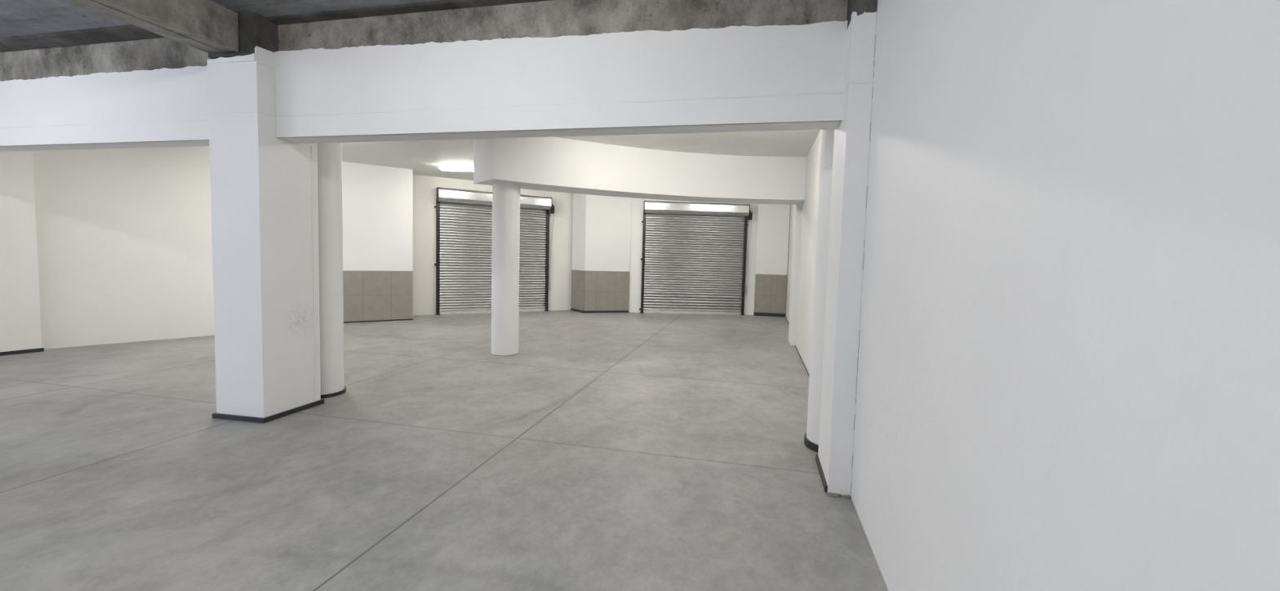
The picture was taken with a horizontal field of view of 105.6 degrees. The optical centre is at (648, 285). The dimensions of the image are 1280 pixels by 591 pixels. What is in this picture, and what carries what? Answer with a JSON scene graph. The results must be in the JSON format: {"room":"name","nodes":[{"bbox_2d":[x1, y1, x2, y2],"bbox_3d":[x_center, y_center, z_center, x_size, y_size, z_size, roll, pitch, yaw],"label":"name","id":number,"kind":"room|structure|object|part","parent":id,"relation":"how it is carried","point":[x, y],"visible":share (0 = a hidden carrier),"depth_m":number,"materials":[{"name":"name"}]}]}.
{"room":"empty warehouse","nodes":[
{"label":"empty warehouse","id":0,"kind":"room"},
{"bbox_2d":[0,0,439,37],"bbox_3d":[-5.005,-2.300,0.925,12.250,0.200,7.900,2,4,12],"label":"ceiling","id":1,"kind":"structure","parent":0,"point":[17,17],"depth_m":4.20,"materials":[{"name":"grey concrete"}]},
{"bbox_2d":[68,0,238,53],"bbox_3d":[-4.521,-2.003,0.609,0.352,0.324,7.460,2,4,12],"label":"concrete beam","id":2,"kind":"structure","parent":1,"relation":"attached to","point":[208,26],"depth_m":3.86,"materials":[{"name":"grey concrete"}]},
{"bbox_2d":[32,146,413,349],"bbox_3d":[-8.114,-1.013,8.031,0.681,3.800,8.991,4,4,30],"label":"wall","id":3,"kind":"structure","parent":0,"point":[124,237],"depth_m":7.63,"materials":[{"name":"white paint"}]},
{"bbox_2d":[0,24,164,52],"bbox_3d":[-6.893,-2.481,5.037,6.200,0.039,0.190,2,4,12],"label":"trim","id":4,"kind":"structure","parent":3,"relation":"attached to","point":[127,32],"depth_m":4.75,"materials":[{"name":"concrete"}]},
{"bbox_2d":[0,0,848,81],"bbox_3d":[-3.819,-2.205,4.592,10.693,0.362,0.208,2,4,12],"label":"header","id":5,"kind":"object","parent":3,"relation":"attached to","point":[550,18],"visible":0.57,"depth_m":3.97,"materials":[{"name":"grey concrete"}]},
{"bbox_2d":[0,310,888,590],"bbox_3d":[-3.948,1.186,6.317,12.300,0.150,18.500,2,4,12],"label":"floor","id":6,"kind":"structure","parent":0,"point":[613,451],"depth_m":3.52,"materials":[{"name":"concrete"}]},
{"bbox_2d":[0,151,44,355],"bbox_3d":[-9.015,-0.726,6.280,0.331,3.390,1.400,4,4,31],"label":"wall pier","id":7,"kind":"object","parent":6,"relation":"on","point":[20,332],"visible":0.8,"depth_m":6.71,"materials":[{"name":"white paint"}]},
{"bbox_3d":[-8.945,0.944,6.372,0.019,0.050,1.296,3,4,27],"label":"skirting","id":8,"kind":"part","parent":7,"relation":"part of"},
{"bbox_2d":[207,12,324,423],"bbox_3d":[-3.621,-0.581,4.617,0.564,3.600,0.650,2,4,12],"label":"square pillar","id":9,"kind":"structure","parent":6,"relation":"on","point":[264,199],"depth_m":4.39,"materials":[{"name":"paint"}]},
{"bbox_2d":[0,65,209,151],"bbox_3d":[-6.448,-1.819,5.174,5.343,0.687,0.242,2,4,12],"label":"beam","id":10,"kind":"structure","parent":9,"relation":"attached to","point":[164,107],"depth_m":4.83,"materials":[{"name":"white paint"}]},
{"bbox_3d":[-3.670,1.194,4.725,0.564,0.042,0.650,2,4,12],"label":"skirting","id":11,"kind":"part","parent":9,"relation":"part of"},
{"bbox_2d":[274,20,847,143],"bbox_3d":[-0.975,-1.632,3.980,4.834,0.761,0.242,2,4,12],"label":"beam","id":12,"kind":"structure","parent":9,"relation":"attached to","point":[731,78],"depth_m":3.79,"materials":[{"name":"white paint"}]},
{"bbox_2d":[317,142,346,398],"bbox_3d":[-3.528,-0.510,5.219,0.446,3.390,0.446,2,4,12],"label":"round column","id":13,"kind":"structure","parent":6,"relation":"on","point":[329,154],"depth_m":5.15,"materials":[{"name":"white paint"}]},
{"bbox_3d":[-3.575,1.164,5.321,0.446,0.035,0.446,2,4,12],"label":"skirting","id":14,"kind":"part","parent":13,"relation":"part of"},
{"bbox_2d":[342,161,413,323],"bbox_3d":[-6.223,-0.922,10.797,1.947,3.390,0.770,-1,4,-35],"label":"wall pier","id":15,"kind":"object","parent":6,"relation":"on","point":[378,201],"visible":0.69,"depth_m":10.58,"materials":[{"name":"white paint"}]},
{"bbox_3d":[-6.110,0.779,10.553,1.812,0.030,0.018,-1,4,-35],"label":"skirting","id":16,"kind":"part","parent":15,"relation":"part of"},
{"bbox_2d":[490,182,519,355],"bbox_3d":[-2.241,-0.248,7.627,0.432,2.649,0.432,2,4,12],"label":"round column","id":17,"kind":"structure","parent":6,"relation":"on","point":[505,196],"depth_m":7.46,"materials":[{"name":"white paint"}]},
{"bbox_2d":[473,137,806,204],"bbox_3d":[0.095,-1.924,8.302,5.823,0.740,1.230,1,4,-16],"label":"beam","id":18,"kind":"structure","parent":17,"relation":"on","point":[553,164],"depth_m":8.11,"materials":[{"name":"white paint"}]},
{"bbox_2d":[570,193,631,312],"bbox_3d":[-1.362,-0.944,13.386,1.670,3.390,0.532,2,3,6],"label":"wall pier","id":19,"kind":"object","parent":6,"relation":"on","point":[601,241],"visible":0.93,"depth_m":13.38,"materials":[{"name":"white paint"}]},
{"bbox_3d":[-1.984,0.697,13.551,0.018,0.060,0.717,-1,4,-38],"label":"skirting","id":20,"kind":"part","parent":19,"relation":"part of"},
{"bbox_3d":[-1.155,0.726,13.459,1.262,0.060,0.018,0,4,-18],"label":"skirting","id":21,"kind":"part","parent":19,"relation":"part of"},
{"bbox_2d":[753,204,790,316],"bbox_3d":[3.477,-0.825,13.644,0.882,3.390,0.108,2,4,11],"label":"wall pier","id":22,"kind":"object","parent":6,"relation":"on","point":[773,220],"visible":0.88,"depth_m":13.61,"materials":[{"name":"white paint"}]},
{"bbox_3d":[3.414,0.821,13.701,0.865,0.095,0.018,2,4,11],"label":"skirting","id":23,"kind":"part","parent":22,"relation":"part of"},
{"bbox_2d":[787,203,802,346],"bbox_3d":[2.853,-0.209,9.307,0.185,2.650,0.600,2,4,12],"label":"wall pier","id":24,"kind":"object","parent":6,"relation":"on","point":[797,207],"visible":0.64,"depth_m":9.05,"materials":[{"name":"white paint"}]},
{"bbox_2d":[804,128,834,453],"bbox_3d":[1.639,-0.298,4.104,0.466,3.390,0.466,2,4,12],"label":"round column","id":25,"kind":"structure","parent":6,"relation":"on","point":[811,436],"depth_m":4.05,"materials":[{"name":"white paint"}]},
{"bbox_3d":[1.592,1.363,4.205,0.466,0.060,0.466,2,4,12],"label":"skirting","id":26,"kind":"part","parent":25,"relation":"part of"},
{"bbox_2d":[815,0,876,498],"bbox_3d":[1.453,-0.369,3.474,0.259,3.604,0.621,2,4,12],"label":"pilaster","id":27,"kind":"object","parent":6,"relation":"on","point":[851,142],"visible":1,"depth_m":3.26,"materials":[{"name":"white paint"}]},
{"bbox_3d":[1.293,1.397,3.637,0.016,0.045,0.560,2,4,12],"label":"skirting","id":28,"kind":"part","parent":27,"relation":"part of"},
{"bbox_2d":[413,174,573,315],"bbox_3d":[-3.967,-1.089,12.847,4.065,3.600,0.200,0,4,-31],"label":"wall","id":29,"kind":"structure","parent":0,"point":[424,186],"depth_m":12.03,"materials":[{"name":"white paint"}]},
{"bbox_2d":[434,186,554,315],"bbox_3d":[-3.910,-0.835,12.604,3.005,3.125,0.303,0,4,-31],"label":"roller shutter","id":30,"kind":"object","parent":29,"relation":"attached to","point":[464,217],"visible":0.88,"depth_m":12.44,"materials":[{"name":"metal"}]},
{"bbox_3d":[-5.191,-0.700,11.974,0.074,2.860,0.085,0,4,-31],"label":"guide rail","id":31,"kind":"part","parent":30,"relation":"part of","materials":[{"name":"black metal"}]},
{"bbox_3d":[-5.111,-2.207,11.778,0.016,0.353,0.303,0,4,-31],"label":"plate","id":32,"kind":"part","parent":30,"relation":"part of","materials":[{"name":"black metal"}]},
{"bbox_2d":[438,186,534,208],"bbox_3d":[-4.099,-2.218,12.387,2.342,0.335,0.297,0,4,-31],"label":"hood","id":33,"kind":"object","parent":30,"relation":"attached to","point":[446,196],"depth_m":12.10,"materials":[{"name":"silver metal"}]},
{"bbox_2d":[533,195,551,209],"bbox_3d":[-2.900,-2.228,13.109,0.497,0.330,0.290,0,4,-31],"label":"hood","id":34,"kind":"object","parent":30,"relation":"attached to","point":[539,202],"depth_m":13.00,"materials":[{"name":"silver metal"}]},
{"bbox_3d":[-2.797,-0.720,13.406,0.074,2.860,0.085,0,4,-31],"label":"guide rail","id":35,"kind":"part","parent":30,"relation":"part of","materials":[{"name":"black metal"}]},
{"bbox_3d":[-2.656,-0.952,13.356,0.161,2.204,0.050,3,4,26],"label":"pull chain","id":36,"kind":"part","parent":30,"relation":"part of","materials":[{"name":"grey metal"}]},
{"bbox_2d":[342,0,877,180],"bbox_3d":[-3.038,-2.579,9.902,12.250,0.200,10.515,2,4,12],"label":"ceiling","id":37,"kind":"structure","parent":0,"point":[424,157],"depth_m":8.12,"materials":[{"name":"paint"}]},
{"bbox_2d":[437,165,473,171],"bbox_3d":[-3.812,-2.479,10.342,1.300,0.095,0.120,2,3,0],"label":"lamp","id":38,"kind":"object","parent":37,"relation":"attached to","point":[457,168],"visible":0.59,"depth_m":10.29,"materials":[{"name":"white"}]},
{"bbox_2d":[570,193,758,315],"bbox_3d":[0.903,-1.009,13.750,6.153,3.600,0.462,2,3,0],"label":"wall","id":39,"kind":"structure","parent":0,"point":[637,204],"depth_m":13.67,"materials":[{"name":"white paint"}]},
{"bbox_2d":[639,200,752,315],"bbox_3d":[1.324,-0.747,13.552,3.076,3.125,0.313,1,3,-4],"label":"roller shutter","id":40,"kind":"object","parent":39,"relation":"attached to","point":[691,251],"visible":1,"depth_m":13.65,"materials":[{"name":"metal"}]},
{"bbox_3d":[-0.142,-0.656,13.574,0.074,2.860,0.085,1,3,-4],"label":"guide rail","id":41,"kind":"part","parent":40,"relation":"part of","materials":[{"name":"black metal"}]},
{"bbox_2d":[644,200,670,213],"bbox_3d":[0.241,-2.159,13.397,0.692,0.335,0.297,1,3,-4],"label":"hood","id":42,"kind":"object","parent":40,"relation":"attached to","point":[651,206],"depth_m":13.27,"materials":[{"name":"silver metal"}]},
{"bbox_2d":[669,201,749,216],"bbox_3d":[1.673,-2.124,13.489,2.218,0.330,0.290,1,3,-4],"label":"hood","id":43,"kind":"object","parent":40,"relation":"attached to","point":[676,208],"depth_m":13.37,"materials":[{"name":"silver metal"}]},
{"bbox_3d":[2.712,-0.587,13.750,0.074,2.860,0.085,1,3,-4],"label":"guide rail","id":44,"kind":"part","parent":40,"relation":"part of","materials":[{"name":"black metal"}]},
{"bbox_3d":[2.822,-0.817,13.641,0.050,2.204,0.161,-1,4,-36],"label":"pull chain","id":45,"kind":"part","parent":40,"relation":"part of","materials":[{"name":"grey metal"}]},
{"bbox_2d":[785,129,821,374],"bbox_3d":[2.814,-0.634,8.449,0.250,3.600,10.845,2,4,12],"label":"wall","id":46,"kind":"structure","parent":0,"point":[810,205],"depth_m":7.67,"materials":[{"name":"white paint"}]},
{"bbox_2d":[266,0,548,25],"bbox_3d":[-0.916,-2.250,3.786,4.980,0.017,0.110,2,4,12],"label":"trim","id":47,"kind":"structure","parent":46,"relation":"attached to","point":[440,5],"depth_m":4.05,"materials":[{"name":"concrete"}]},
{"bbox_2d":[795,345,808,375],"bbox_3d":[2.234,1.250,6.754,0.010,0.012,4.760,2,4,12],"label":"baseboard","id":48,"kind":"structure","parent":46,"relation":"attached to","point":[795,345],"depth_m":7.66,"materials":[{"name":"grey"}]},
{"bbox_2d":[850,0,1279,590],"bbox_3d":[0.755,-0.252,-0.461,0.250,3.800,7.452,2,4,12],"label":"wall","id":49,"kind":"structure","parent":0,"point":[1068,372],"depth_m":1.09,"materials":[{"name":"white paint"}]},
{"bbox_2d":[850,35,875,492],"bbox_3d":[1.421,-0.097,3.217,0.003,3.043,0.003,2,4,12],"label":"trim","id":50,"kind":"structure","parent":49,"relation":"attached to","point":[875,35],"depth_m":3.21,"materials":[{"name":"white paint"}]}
]}

